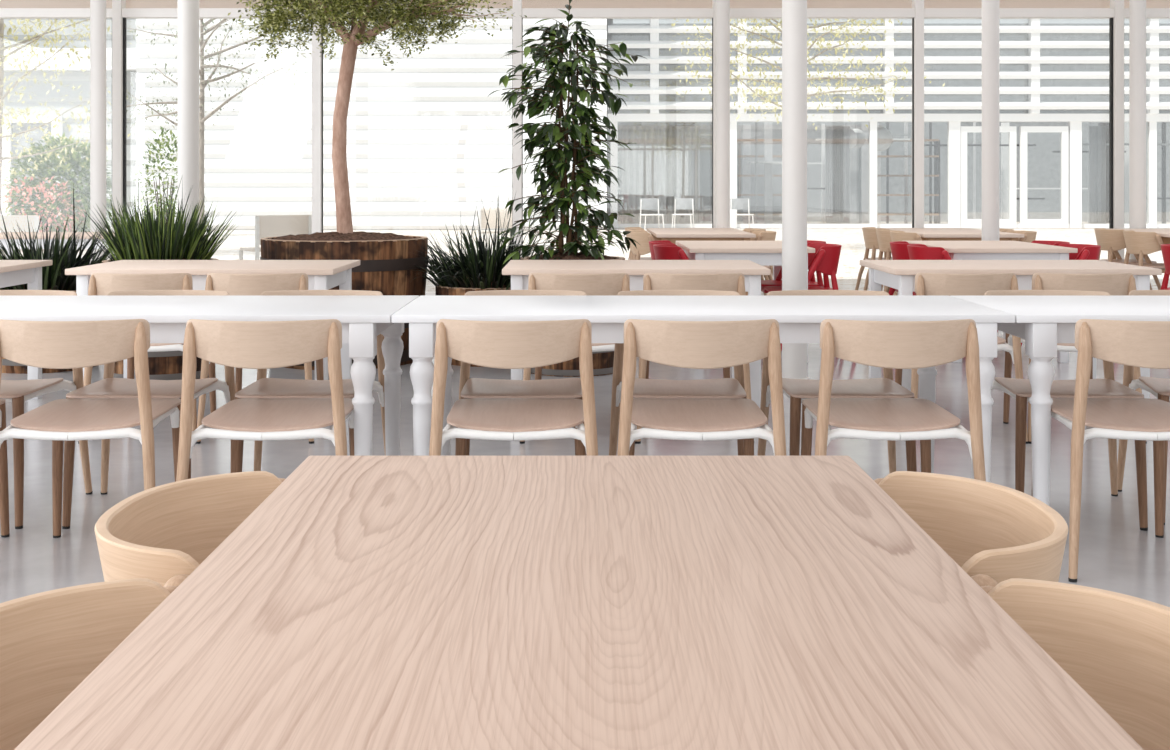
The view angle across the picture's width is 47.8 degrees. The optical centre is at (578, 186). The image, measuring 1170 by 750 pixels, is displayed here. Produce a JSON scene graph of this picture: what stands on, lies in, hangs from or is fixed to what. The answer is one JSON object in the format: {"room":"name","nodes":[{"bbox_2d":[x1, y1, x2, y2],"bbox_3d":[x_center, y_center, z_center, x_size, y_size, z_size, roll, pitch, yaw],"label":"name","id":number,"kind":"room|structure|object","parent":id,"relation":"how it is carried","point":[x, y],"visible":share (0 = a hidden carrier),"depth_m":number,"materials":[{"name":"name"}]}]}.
{"room":"eatery","nodes":[
{"label":"eatery","id":0,"kind":"room"},
{"bbox_2d":[0,331,1169,606],"bbox_3d":[0.000,1.210,3.650,26.000,0.120,19.300,0,0,0],"label":"floor","id":1,"kind":"structure","parent":0,"point":[1114,555],"depth_m":5.57,"materials":[{"name":"concrete"}]},
{"bbox_2d":[0,398,9,537],"bbox_3d":[-2.090,0.769,4.085,0.534,0.762,0.564,0,0,0],"label":"dining chair","id":2,"kind":"object","parent":1,"relation":"on","point":[4,492],"visible":0.94,"depth_m":4.32,"materials":[{"name":"brown wood"}]},
{"bbox_2d":[0,260,52,398],"bbox_3d":[-3.545,0.775,6.845,1.310,0.750,0.810,0,0,0],"label":"dining table","id":3,"kind":"object","parent":1,"relation":"on","point":[12,272],"visible":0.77,"depth_m":7.06,"materials":[{"name":"brown wood"}]},
{"bbox_2d":[0,290,92,528],"bbox_3d":[-2.090,0.769,4.705,0.534,0.762,0.564,0,0,0],"label":"dining chair","id":4,"kind":"object","parent":1,"relation":"on","point":[16,392],"visible":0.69,"depth_m":4.66,"materials":[{"name":"brown wood"}]},
{"bbox_2d":[2,285,94,373],"bbox_3d":[-3.420,0.879,8.450,0.730,0.543,0.730,0,0,0],"label":"barrel planter","id":5,"kind":"object","parent":1,"relation":"on","point":[8,366],"visible":0.04,"depth_m":8.13,"materials":[{"name":"wood"}]},
{"bbox_2d":[0,186,114,290],"bbox_3d":[-3.428,0.336,8.414,1.390,0.727,1.432,0,0,34],"label":"ornamental grass","id":6,"kind":"object","parent":5,"relation":"in","point":[64,258],"depth_m":8.27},
{"bbox_2d":[0,8,111,18],"bbox_3d":[-5.600,-0.750,13.200,1.910,3.800,0.120,0,0,0],"label":"window","id":7,"kind":"structure","parent":1,"relation":"on","point":[5,13],"depth_m":13.14,"materials":[{"name":"clear glass"}]},
{"bbox_2d":[0,232,114,257],"bbox_3d":[-4.420,0.775,11.325,1.360,0.750,0.850,0,0,0],"label":"dining table","id":8,"kind":"object","parent":1,"relation":"on","point":[39,234],"visible":0.06,"depth_m":10.96,"materials":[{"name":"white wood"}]},
{"bbox_2d":[0,578,176,749],"bbox_3d":[-0.398,0.784,1.185,0.552,0.739,0.529,0,0,0],"label":"armchair","id":9,"kind":"object","parent":1,"relation":"on","point":[51,641],"visible":0.55,"depth_m":1.34,"materials":[{"name":"brown wood"}]},
{"bbox_2d":[0,319,180,537],"bbox_3d":[-1.504,0.769,4.085,0.534,0.762,0.564,0,0,-2],"label":"dining chair","id":10,"kind":"object","parent":1,"relation":"on","point":[41,344],"visible":0.93,"depth_m":3.87,"materials":[{"name":"brown wood"}]},
{"bbox_2d":[90,0,105,261],"bbox_3d":[-4.680,-0.750,12.850,0.172,3.800,0.172,0,0,0],"label":"round column","id":11,"kind":"structure","parent":1,"relation":"on","point":[97,7],"depth_m":12.79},
{"bbox_2d":[112,0,126,253],"bbox_3d":[-4.600,-0.750,13.200,0.130,3.800,0.140,0,0,0],"label":"trim","id":12,"kind":"structure","parent":1,"relation":"on","point":[119,24],"depth_m":13.13,"materials":[{"name":"white metal"}]},
{"bbox_2d":[78,273,215,443],"bbox_3d":[-1.980,0.769,6.165,0.534,0.762,0.564,0,0,0],"label":"dining chair","id":13,"kind":"object","parent":1,"relation":"on","point":[99,283],"visible":0.31,"depth_m":5.93,"materials":[{"name":"brown wood"}]},
{"bbox_2d":[62,290,235,528],"bbox_3d":[-1.525,0.769,4.705,0.534,0.762,0.564,0,0,0],"label":"dining chair","id":14,"kind":"object","parent":1,"relation":"on","point":[108,387],"visible":0.47,"depth_m":4.71,"materials":[{"name":"brown wood"}]},
{"bbox_2d":[102,257,217,379],"bbox_3d":[-2.550,0.779,8.050,0.689,0.743,0.689,0,0,0],"label":"barrel planter","id":15,"kind":"object","parent":1,"relation":"on","point":[164,365],"visible":0.09,"depth_m":7.76,"materials":[{"name":"wood"}]},
{"bbox_2d":[79,175,241,260],"bbox_3d":[-2.556,0.207,8.059,1.005,0.567,0.964,0,0,16],"label":"ornamental grass","id":16,"kind":"object","parent":15,"relation":"in","point":[147,239],"depth_m":7.87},
{"bbox_2d":[177,0,198,232],"bbox_3d":[-2.790,-0.750,9.430,0.174,3.800,0.174,0,0,0],"label":"round column","id":17,"kind":"structure","parent":1,"relation":"on","point":[187,10],"depth_m":9.37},
{"bbox_2d":[94,471,284,586],"bbox_3d":[-0.398,0.784,1.715,0.552,0.739,0.529,0,0,0],"label":"armchair","id":18,"kind":"object","parent":1,"relation":"on","point":[161,534],"visible":0.34,"depth_m":1.82,"materials":[{"name":"brown wood"}]},
{"bbox_2d":[0,295,418,455],"bbox_3d":[-1.565,0.775,4.497,1.951,0.750,0.745,0,0,0],"label":"dining table","id":19,"kind":"object","parent":1,"relation":"on","point":[362,318],"visible":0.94,"depth_m":4.28,"materials":[{"name":"paint"}]},
{"bbox_2d":[65,260,359,383],"bbox_3d":[-1.855,0.775,6.845,1.310,0.750,0.810,0,0,0],"label":"dining table","id":20,"kind":"object","parent":1,"relation":"on","point":[322,274],"visible":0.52,"depth_m":6.64,"materials":[{"name":"brown wood"}]},
{"bbox_2d":[122,8,308,18],"bbox_3d":[-3.607,-0.750,13.200,1.895,3.800,0.120,0,0,0],"label":"window","id":21,"kind":"structure","parent":1,"relation":"on","point":[129,13],"depth_m":13.14,"materials":[{"name":"clear glass"}]},
{"bbox_2d":[196,273,323,443],"bbox_3d":[-1.455,0.769,6.165,0.534,0.762,0.564,0,0,0],"label":"dining chair","id":22,"kind":"object","parent":1,"relation":"on","point":[234,284],"visible":0.31,"depth_m":5.92,"materials":[{"name":"brown wood"}]},
{"bbox_2d":[176,319,353,480],"bbox_3d":[-0.929,0.769,4.085,0.534,0.762,0.564,0,0,0],"label":"dining chair","id":23,"kind":"object","parent":1,"relation":"on","point":[237,344],"visible":0.83,"depth_m":3.86,"materials":[{"name":"brown wood"}]},
{"bbox_2d":[235,290,385,471],"bbox_3d":[-0.955,0.769,4.705,0.534,0.762,0.564,0,0,0],"label":"dining chair","id":24,"kind":"object","parent":1,"relation":"on","point":[264,387],"visible":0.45,"depth_m":4.81,"materials":[{"name":"brown wood"}]},
{"bbox_2d":[312,19,322,233],"bbox_3d":[-2.615,-0.750,13.200,0.102,3.800,0.140,0,0,0],"label":"trim","id":25,"kind":"structure","parent":1,"relation":"on","point":[317,57],"depth_m":13.13,"materials":[{"name":"white metal"}]},
{"bbox_2d":[260,231,427,369],"bbox_3d":[-1.550,0.724,8.750,1.098,0.853,1.098,0,0,0],"label":"barrel planter","id":26,"kind":"object","parent":1,"relation":"on","point":[385,258],"visible":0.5,"depth_m":8.34,"materials":[{"name":"wood"}]},
{"bbox_2d":[225,0,526,233],"bbox_3d":[-1.429,-0.759,8.707,1.983,2.419,1.636,0,0,44],"label":"indoor tree","id":27,"kind":"object","parent":26,"relation":"in","point":[334,14],"visible":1,"depth_m":8.65,"materials":[{"name":"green plant"}]},
{"bbox_2d":[348,8,512,294],"bbox_3d":[-1.615,-0.750,13.200,1.910,3.800,0.120,0,0,0],"label":"window","id":28,"kind":"structure","parent":1,"relation":"on","point":[484,11],"depth_m":13.14,"materials":[{"name":"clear glass"}]},
{"bbox_2d":[435,282,510,366],"bbox_3d":[-0.600,0.879,8.750,0.710,0.543,0.710,0,0,0],"label":"barrel planter","id":29,"kind":"object","parent":1,"relation":"on","point":[442,290],"visible":0.08,"depth_m":8.47,"materials":[{"name":"wood"}]},
{"bbox_2d":[407,192,565,289],"bbox_3d":[-0.586,0.358,8.725,1.365,0.685,1.339,0,0,37],"label":"ornamental grass","id":30,"kind":"object","parent":29,"relation":"in","point":[479,269],"depth_m":8.51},
{"bbox_2d":[429,319,597,455],"bbox_3d":[-0.192,0.769,4.085,0.534,0.762,0.564,0,0,0],"label":"dining chair","id":31,"kind":"object","parent":1,"relation":"on","point":[492,344],"visible":0.91,"depth_m":3.86,"materials":[{"name":"brown wood"}]},
{"bbox_2d":[512,0,522,257],"bbox_3d":[-0.615,-0.750,13.200,0.102,3.800,0.140,0,0,0],"label":"trim","id":32,"kind":"structure","parent":1,"relation":"on","point":[517,20],"depth_m":13.13,"materials":[{"name":"white metal"}]},
{"bbox_2d":[459,290,585,455],"bbox_3d":[-0.195,0.769,4.705,0.534,0.762,0.564,0,0,-1],"label":"dining chair","id":33,"kind":"object","parent":1,"relation":"on","point":[472,387],"visible":0.35,"depth_m":4.69,"materials":[{"name":"brown wood"}]},
{"bbox_2d":[520,252,624,376],"bbox_3d":[-0.040,0.779,8.300,0.669,0.743,0.669,0,0,0],"label":"barrel planter","id":34,"kind":"object","parent":1,"relation":"on","point":[603,361],"visible":0.12,"depth_m":8.05,"materials":[{"name":"wood"}]},
{"bbox_2d":[488,0,646,263],"bbox_3d":[-0.091,-0.352,8.282,0.928,1.849,0.966,0,0,-39],"label":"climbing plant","id":35,"kind":"object","parent":34,"relation":"in","point":[557,160],"visible":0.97,"depth_m":8.21,"materials":[{"name":"green plant"}]},
{"bbox_2d":[520,273,636,443],"bbox_3d":[0.000,0.769,6.165,0.534,0.762,0.564,0,0,0],"label":"dining chair","id":36,"kind":"object","parent":1,"relation":"on","point":[610,283],"visible":0.3,"depth_m":5.91,"materials":[{"name":"brown wood"}]},
{"bbox_2d":[14,456,1143,749],"bbox_3d":[0.000,0.775,1.045,0.808,0.750,1.850,0,0,0],"label":"dining table","id":37,"kind":"object","parent":1,"relation":"on","point":[366,602],"visible":1,"depth_m":1.21,"materials":[{"name":"brown wood"}]},
{"bbox_2d":[522,8,713,18],"bbox_3d":[0.385,-0.750,13.200,1.910,3.800,0.120,0,0,0],"label":"window","id":38,"kind":"structure","parent":1,"relation":"on","point":[531,13],"depth_m":13.14,"materials":[{"name":"clear glass"}]},
{"bbox_2d":[502,260,770,407],"bbox_3d":[0.280,0.775,6.845,1.311,0.750,0.810,0,0,0],"label":"dining table","id":39,"kind":"object","parent":1,"relation":"on","point":[519,270],"visible":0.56,"depth_m":6.48,"materials":[{"name":"brown wood"}]},
{"bbox_2d":[629,231,654,259],"bbox_3d":[0.654,0.771,11.500,0.571,0.765,0.547,0,0,0],"label":"armchair","id":40,"kind":"object","parent":1,"relation":"on","point":[643,238],"visible":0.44,"depth_m":11.32,"materials":[{"name":"brown wood"}]},
{"bbox_2d":[649,240,673,259],"bbox_3d":[0.714,0.771,9.420,0.571,0.765,0.547,0,0,0],"label":"armchair","id":41,"kind":"object","parent":1,"relation":"on","point":[651,243],"visible":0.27,"depth_m":9.35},
{"bbox_2d":[653,244,688,259],"bbox_3d":[0.714,0.771,8.850,0.571,0.765,0.547,0,0,0],"label":"armchair","id":42,"kind":"object","parent":1,"relation":"on","point":[661,251],"visible":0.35,"depth_m":8.66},
{"bbox_2d":[609,290,745,455],"bbox_3d":[0.363,0.769,4.705,0.534,0.762,0.564,0,0,2],"label":"dining chair","id":43,"kind":"object","parent":1,"relation":"on","point":[734,387],"visible":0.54,"depth_m":4.83,"materials":[{"name":"brown wood"}]},
{"bbox_2d":[637,273,750,443],"bbox_3d":[0.520,0.769,6.165,0.534,0.762,0.564,0,0,0],"label":"dining chair","id":44,"kind":"object","parent":1,"relation":"on","point":[735,282],"visible":0.3,"depth_m":5.92,"materials":[{"name":"brown wood"}]},
{"bbox_2d":[617,319,785,455],"bbox_3d":[0.361,0.769,4.085,0.534,0.762,0.564,0,0,0],"label":"dining chair","id":45,"kind":"object","parent":1,"relation":"on","point":[683,344],"visible":0.86,"depth_m":3.86,"materials":[{"name":"brown wood"}]},
{"bbox_2d":[647,228,755,294],"bbox_3d":[1.080,0.775,12.050,0.840,0.750,1.700,0,0,0],"label":"dining table","id":46,"kind":"object","parent":1,"relation":"on","point":[673,235],"visible":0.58,"depth_m":11.26,"materials":[{"name":"brown wood"}]},
{"bbox_2d":[391,295,1014,481],"bbox_3d":[0.389,0.775,4.497,1.951,0.750,0.745,0,0,0],"label":"dining table","id":47,"kind":"object","parent":1,"relation":"on","point":[799,318],"visible":0.52,"depth_m":4.18,"materials":[{"name":"paint"}]},
{"bbox_2d":[712,0,715,227],"bbox_3d":[1.385,-0.750,13.200,0.102,3.800,0.140,0,0,0],"label":"trim","id":48,"kind":"structure","parent":1,"relation":"on","point":[713,1],"depth_m":13.13,"materials":[{"name":"white metal"}]},
{"bbox_2d":[716,0,729,227],"bbox_3d":[1.410,-0.750,12.950,0.164,3.800,0.164,0,0,0],"label":"round column","id":49,"kind":"structure","parent":1,"relation":"on","point":[722,6],"depth_m":12.89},
{"bbox_2d":[676,241,814,362],"bbox_3d":[1.130,0.775,9.225,0.820,0.750,1.250,0,0,0],"label":"dining table","id":50,"kind":"object","parent":1,"relation":"on","point":[764,253],"visible":0.44,"depth_m":8.66,"materials":[{"name":"brown wood"}]},
{"bbox_2d":[750,231,775,279],"bbox_3d":[1.506,0.771,11.550,0.571,0.765,0.547,0,0,0],"label":"armchair","id":51,"kind":"object","parent":1,"relation":"on","point":[760,235],"visible":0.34,"depth_m":11.37,"materials":[{"name":"brown wood"}]},
{"bbox_2d":[761,240,825,292],"bbox_3d":[1.546,0.771,9.450,0.571,0.765,0.547,0,0,0],"label":"armchair","id":52,"kind":"object","parent":1,"relation":"on","point":[777,282],"visible":0.26,"depth_m":9.45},
{"bbox_2d":[782,0,808,378],"bbox_3d":[1.290,-0.750,7.900,0.172,3.800,0.172,0,0,0],"label":"round column","id":53,"kind":"structure","parent":1,"relation":"on","point":[794,12],"depth_m":7.84,"materials":[{"name":"paint"}]},
{"bbox_2d":[764,243,841,350],"bbox_3d":[1.546,0.771,8.900,0.571,0.765,0.547,0,0,0],"label":"armchair","id":54,"kind":"object","parent":1,"relation":"on","point":[825,259],"visible":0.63,"depth_m":8.73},
{"bbox_2d":[730,8,914,294],"bbox_3d":[2.388,-0.750,13.200,1.915,3.800,0.120,0,0,0],"label":"window","id":55,"kind":"structure","parent":1,"relation":"on","point":[735,13],"depth_m":13.14,"materials":[{"name":"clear glass"}]},
{"bbox_2d":[757,290,916,473],"bbox_3d":[0.925,0.769,4.705,0.534,0.762,0.564,0,0,0],"label":"dining chair","id":56,"kind":"object","parent":1,"relation":"on","point":[797,390],"visible":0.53,"depth_m":4.69,"materials":[{"name":"brown wood"}]},
{"bbox_2d":[855,227,892,290],"bbox_3d":[2.924,0.771,12.580,0.571,0.765,0.547,0,0,0],"label":"armchair","id":57,"kind":"object","parent":1,"relation":"on","point":[869,233],"visible":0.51,"depth_m":12.47,"materials":[{"name":"brown wood"}]},
{"bbox_2d":[876,229,893,290],"bbox_3d":[2.924,0.771,12.000,0.571,0.765,0.547,0,0,0],"label":"armchair","id":58,"kind":"object","parent":1,"relation":"on","point":[883,235],"visible":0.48,"depth_m":11.88,"materials":[{"name":"brown wood"}]},
{"bbox_2d":[801,319,985,480],"bbox_3d":[0.941,0.769,4.085,0.534,0.762,0.564,0,0,0],"label":"dining chair","id":59,"kind":"object","parent":1,"relation":"on","point":[883,344],"visible":0.83,"depth_m":3.86,"materials":[{"name":"brown wood"}]},
{"bbox_2d":[888,241,912,294],"bbox_3d":[2.404,0.771,9.250,0.571,0.765,0.547,0,0,0],"label":"armchair","id":60,"kind":"object","parent":1,"relation":"on","point":[899,250],"visible":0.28,"depth_m":9.15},
{"bbox_2d":[884,231,921,294],"bbox_3d":[2.924,0.771,11.450,0.571,0.765,0.547,0,0,0],"label":"armchair","id":61,"kind":"object","parent":1,"relation":"on","point":[895,235],"visible":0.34,"depth_m":11.28,"materials":[{"name":"brown wood"}]},
{"bbox_2d":[912,0,923,227],"bbox_3d":[3.390,-0.750,13.200,0.102,3.800,0.140,0,0,0],"label":"trim","id":62,"kind":"structure","parent":1,"relation":"on","point":[918,20],"depth_m":13.13,"materials":[{"name":"white metal"}]},
{"bbox_2d":[907,244,951,294],"bbox_3d":[2.404,0.771,8.750,0.571,0.765,0.547,0,0,0],"label":"armchair","id":63,"kind":"object","parent":1,"relation":"on","point":[916,251],"visible":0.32,"depth_m":8.58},
{"bbox_2d":[883,228,1023,292],"bbox_3d":[3.355,0.775,12.050,0.850,0.750,1.700,0,0,0],"label":"dining table","id":64,"kind":"object","parent":1,"relation":"on","point":[926,234],"visible":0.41,"depth_m":11.29,"materials":[{"name":"brown wood"}]},
{"bbox_2d":[895,273,1027,443],"bbox_3d":[1.750,0.769,6.165,0.534,0.762,0.564,0,0,0],"label":"dining chair","id":65,"kind":"object","parent":1,"relation":"on","point":[925,283],"visible":0.26,"depth_m":5.92,"materials":[{"name":"brown wood"}]},
{"bbox_2d":[874,471,1067,586],"bbox_3d":[0.404,0.784,1.715,0.552,0.739,0.529,0,0,0],"label":"armchair","id":66,"kind":"object","parent":1,"relation":"on","point":[996,533],"visible":0.35,"depth_m":1.82,"materials":[{"name":"brown wood"}]},
{"bbox_2d":[982,0,1000,336],"bbox_3d":[3.180,-0.750,10.200,0.156,3.800,0.156,0,0,0],"label":"round column","id":67,"kind":"structure","parent":1,"relation":"on","point":[990,8],"depth_m":10.14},
{"bbox_2d":[906,241,1077,362],"bbox_3d":[2.830,0.775,9.225,0.840,0.750,1.250,0,0,0],"label":"dining table","id":68,"kind":"object","parent":1,"relation":"on","point":[957,250],"visible":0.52,"depth_m":8.66,"materials":[{"name":"brown wood"}]},
{"bbox_2d":[860,260,1161,397],"bbox_3d":[2.192,0.775,6.845,1.305,0.750,0.810,0,0,0],"label":"dining table","id":69,"kind":"object","parent":1,"relation":"on","point":[900,275],"visible":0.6,"depth_m":6.53,"materials":[{"name":"brown wood"}]},
{"bbox_2d":[924,8,1114,18],"bbox_3d":[4.385,-0.750,13.200,1.900,3.800,0.120,0,0,0],"label":"window","id":70,"kind":"structure","parent":1,"relation":"on","point":[929,13],"depth_m":13.14,"materials":[{"name":"clear glass"}]},
{"bbox_2d":[1007,230,1036,242],"bbox_3d":[3.786,0.771,11.600,0.571,0.765,0.547,0,0,0],"label":"armchair","id":71,"kind":"object","parent":1,"relation":"on","point":[1029,236],"visible":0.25,"depth_m":11.41,"materials":[{"name":"brown wood"}]},
{"bbox_2d":[951,295,1169,505],"bbox_3d":[2.343,0.775,4.497,1.951,0.750,0.745,0,0,0],"label":"dining table","id":72,"kind":"object","parent":1,"relation":"on","point":[1044,321],"visible":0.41,"depth_m":4.17,"materials":[{"name":"paint"}]},
{"bbox_2d":[1021,244,1100,345],"bbox_3d":[3.256,0.771,8.850,0.571,0.765,0.547,0,0,0],"label":"armchair","id":73,"kind":"object","parent":1,"relation":"on","point":[1085,251],"visible":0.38,"depth_m":8.67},
{"bbox_2d":[984,290,1147,530],"bbox_3d":[1.718,0.769,4.705,0.534,0.762,0.564,0,0,6],"label":"dining chair","id":74,"kind":"object","parent":1,"relation":"on","point":[1019,389],"visible":0.48,"depth_m":4.53,"materials":[{"name":"brown wood"}]},
{"bbox_2d":[1003,273,1146,443],"bbox_3d":[2.280,0.769,6.165,0.534,0.762,0.564,0,0,0],"label":"dining chair","id":75,"kind":"object","parent":1,"relation":"on","point":[1118,283],"visible":0.31,"depth_m":5.93,"materials":[{"name":"brown wood"}]},
{"bbox_2d":[981,578,1169,749],"bbox_3d":[0.398,0.784,1.185,0.552,0.739,0.529,0,0,0],"label":"armchair","id":76,"kind":"object","parent":1,"relation":"on","point":[1115,646],"visible":0.54,"depth_m":1.33,"materials":[{"name":"brown wood"}]},
{"bbox_2d":[1032,319,1169,582],"bbox_3d":[1.699,0.769,4.085,0.534,0.762,0.564,0,0,1],"label":"dining chair","id":77,"kind":"object","parent":1,"relation":"on","point":[1144,344],"visible":0.85,"depth_m":3.87,"materials":[{"name":"brown wood"}]},
{"bbox_2d":[1109,0,1123,258],"bbox_3d":[5.380,-0.750,13.200,0.130,3.800,0.140,0,0,0],"label":"trim","id":78,"kind":"structure","parent":1,"relation":"on","point":[1116,24],"depth_m":13.13,"materials":[{"name":"white metal"}]},
{"bbox_2d":[1094,228,1156,289],"bbox_3d":[5.024,0.771,12.250,0.571,0.765,0.547,0,0,0],"label":"armchair","id":79,"kind":"object","parent":1,"relation":"on","point":[1110,240],"visible":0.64,"depth_m":12.10,"materials":[{"name":"brown wood"}]},
{"bbox_2d":[1129,0,1145,259],"bbox_3d":[5.440,-0.750,12.850,0.176,3.800,0.176,0,0,0],"label":"round column","id":80,"kind":"structure","parent":1,"relation":"on","point":[1137,8],"depth_m":12.79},
{"bbox_2d":[1108,229,1169,258],"bbox_3d":[5.450,0.775,11.950,0.840,0.750,1.500,0,0,0],"label":"dining table","id":81,"kind":"object","parent":1,"relation":"on","point":[1164,233],"visible":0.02,"depth_m":11.87,"materials":[{"name":"brown wood"}]},
{"bbox_2d":[1117,290,1169,524],"bbox_3d":[2.238,0.769,4.704,0.534,0.762,0.564,0,0,13],"label":"dining chair","id":82,"kind":"object","parent":1,"relation":"on","point":[1159,387],"visible":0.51,"depth_m":4.91,"materials":[{"name":"brown wood"}]},
{"bbox_2d":[1123,230,1164,289],"bbox_3d":[5.024,0.771,11.600,0.571,0.765,0.547,0,0,0],"label":"armchair","id":83,"kind":"object","parent":1,"relation":"on","point":[1141,243],"visible":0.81,"depth_m":11.46,"materials":[{"name":"brown wood"}]},
{"bbox_2d":[1124,8,1169,18],"bbox_3d":[6.390,-0.750,13.200,1.930,3.800,0.120,0,0,0],"label":"window","id":84,"kind":"structure","parent":1,"relation":"on","point":[1151,13],"depth_m":13.14,"materials":[{"name":"clear glass"}]},
{"bbox_2d":[1160,244,1169,289],"bbox_3d":[4.124,0.771,8.800,0.571,0.765,0.547,0,0,0],"label":"armchair","id":85,"kind":"object","parent":1,"relation":"on","point":[1165,248],"visible":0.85,"depth_m":8.85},
{"bbox_2d":[0,0,1169,7],"bbox_3d":[0.000,-2.060,14.250,28.000,0.180,1.900,0,0,0],"label":"ceiling","id":86,"kind":"structure","parent":0,"point":[3,3],"depth_m":14.25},
{"label":"outside","id":87,"kind":"structure","parent":0,"visible":0},
{"bbox_2d":[3,222,1169,291],"bbox_3d":[0.000,1.235,44.150,120.000,0.150,61.700,0,0,0],"label":"ground","id":88,"kind":"structure","parent":87,"point":[853,248],"depth_m":28.62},
{"bbox_2d":[0,215,43,254],"bbox_3d":[-6.450,0.735,15.190,0.670,0.830,0.560,0,0,0],"label":"chair","id":89,"kind":"object","parent":88,"relation":"on","point":[9,220],"visible":0.24,"depth_m":14.93,"materials":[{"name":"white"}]},
{"bbox_2d":[1,175,85,231],"bbox_3d":[-9.879,0.521,24.005,1.848,1.472,1.351,0,0,0],"label":"bush","id":90,"kind":"object","parent":88,"relation":"on","point":[29,189],"visible":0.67,"depth_m":23.98,"materials":[{"name":"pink plant"}]},
{"bbox_2d":[1,132,111,231],"bbox_3d":[-10.588,0.091,27.004,2.430,2.438,1.812,0,0,0],"label":"bush","id":91,"kind":"object","parent":88,"relation":"on","point":[75,161],"visible":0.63,"depth_m":26.64,"materials":[{"name":"green plant"}]},
{"bbox_2d":[0,19,131,214],"bbox_3d":[-9.304,-2.115,21.827,5.508,6.639,4.568,0,0,41],"label":"young tree","id":92,"kind":"object","parent":88,"relation":"on","point":[3,48],"visible":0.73,"depth_m":21.47,"materials":[{"name":"green plant"}]},
{"bbox_2d":[1,19,136,226],"bbox_3d":[-18.975,-3.350,41.750,14.050,9.000,8.500,0,0,0],"label":"building","id":93,"kind":"structure","parent":88,"relation":"on","point":[77,78],"depth_m":37.95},
{"bbox_2d":[133,126,176,228],"bbox_3d":[-9.749,-0.097,31.000,1.448,2.688,1.054,0,0,0],"label":"bush","id":94,"kind":"object","parent":88,"relation":"on","point":[157,141],"visible":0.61,"depth_m":30.89,"materials":[{"name":"green plant"}]},
{"bbox_2d":[82,19,310,236],"bbox_3d":[-4.980,-1.338,17.453,3.595,5.075,2.751,0,0,32],"label":"young tree","id":95,"kind":"object","parent":88,"relation":"on","point":[202,43],"visible":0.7,"depth_m":17.39,"materials":[{"name":"green plant"}]},
{"bbox_2d":[239,215,311,259],"bbox_3d":[-3.494,0.735,15.192,0.670,0.830,0.560,0,0,-34],"label":"chair","id":96,"kind":"object","parent":88,"relation":"on","point":[265,225],"visible":0.46,"depth_m":14.96,"materials":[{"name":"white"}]},
{"bbox_2d":[136,19,606,229],"bbox_3d":[-5.575,-3.277,39.460,12.650,8.855,8.080,0,0,0],"label":"building","id":97,"kind":"structure","parent":88,"relation":"on","point":[427,141],"depth_m":35.46,"materials":[{"name":"white"}]},
{"bbox_2d":[472,207,511,253],"bbox_3d":[-1.327,0.735,20.990,0.670,0.830,0.560,0,0,-17],"label":"chair","id":98,"kind":"object","parent":88,"relation":"on","point":[481,214],"visible":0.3,"depth_m":20.72,"materials":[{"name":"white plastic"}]},
{"bbox_2d":[640,199,663,229],"bbox_3d":[1.825,0.721,33.000,0.528,0.861,0.528,0,0,-11],"label":"chair","id":99,"kind":"object","parent":88,"relation":"on","point":[645,204],"visible":0.91,"depth_m":33.20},
{"bbox_2d":[672,198,693,227],"bbox_3d":[2.631,0.721,33.400,0.528,0.861,0.528,0,0,11],"label":"chair","id":100,"kind":"object","parent":88,"relation":"on","point":[679,203],"visible":0.85,"depth_m":33.60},
{"bbox_2d":[730,198,753,228],"bbox_3d":[4.100,0.721,33.200,0.528,0.861,0.528,0,0,-6],"label":"chair","id":101,"kind":"object","parent":88,"relation":"on","point":[735,203],"visible":0.93,"depth_m":33.41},
{"bbox_2d":[737,139,781,214],"bbox_3d":[5.777,-0.165,41.000,2.080,2.630,0.440,0,0,0],"label":"shelf rack","id":102,"kind":"object","parent":88,"relation":"on","point":[738,140],"visible":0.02,"depth_m":40.78,"materials":[{"name":"metal"}]},
{"bbox_2d":[661,19,944,129],"bbox_3d":[3.865,-2.373,23.810,5.295,7.149,4.783,0,0,24],"label":"young tree","id":103,"kind":"object","parent":88,"relation":"on","point":[822,39],"visible":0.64,"depth_m":23.80,"materials":[{"name":"green plant"}]},
{"bbox_2d":[607,19,1169,227],"bbox_3d":[13.400,-2.150,40.405,25.200,6.600,7.590,0,0,0],"label":"building","id":104,"kind":"structure","parent":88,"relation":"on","point":[1054,78],"depth_m":41.75,"materials":[{"name":"metal"}]},
{"bbox_2d":[622,126,699,223],"bbox_3d":[2.360,-0.325,38.002,2.262,2.850,0.203,0,0,0],"label":"curtain","id":105,"kind":"object","parent":104,"relation":"hanging from","point":[663,165],"visible":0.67,"depth_m":37.99,"materials":[{"name":"fabric"}]},
{"bbox_2d":[826,126,849,223],"bbox_3d":[7.456,-0.325,38.002,0.710,2.850,0.203,0,0,0],"label":"curtain","id":106,"kind":"object","parent":104,"relation":"hanging from","point":[837,137],"visible":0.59,"depth_m":37.99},
{"bbox_2d":[852,122,865,148],"bbox_3d":[8.276,-1.600,39.500,0.600,0.900,0.600,0,0,0],"label":"globe lamp","id":107,"kind":"object","parent":104,"relation":"hanging from","point":[861,138],"visible":0.56,"depth_m":39.29,"materials":[{"name":"white glass"}]},
{"bbox_2d":[867,127,892,150],"bbox_3d":[8.802,-1.545,38.600,0.720,1.010,0.720,0,0,0],"label":"globe lamp","id":108,"kind":"object","parent":104,"relation":"hanging from","point":[884,136],"visible":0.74,"depth_m":38.32,"materials":[{"name":"white glass"}]},
{"bbox_2d":[1089,126,1105,223],"bbox_3d":[14.941,-0.325,38.002,0.480,2.850,0.203,0,0,0],"label":"curtain","id":109,"kind":"object","parent":104,"relation":"hanging from","point":[1097,134],"visible":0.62,"depth_m":37.98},
{"bbox_2d":[877,139,939,223],"bbox_3d":[10.126,-0.165,41.000,2.080,2.630,0.440,0,0,0],"label":"shelf rack","id":110,"kind":"object","parent":88,"relation":"on","point":[936,156],"visible":0.55,"depth_m":40.80,"materials":[{"name":"metal"}]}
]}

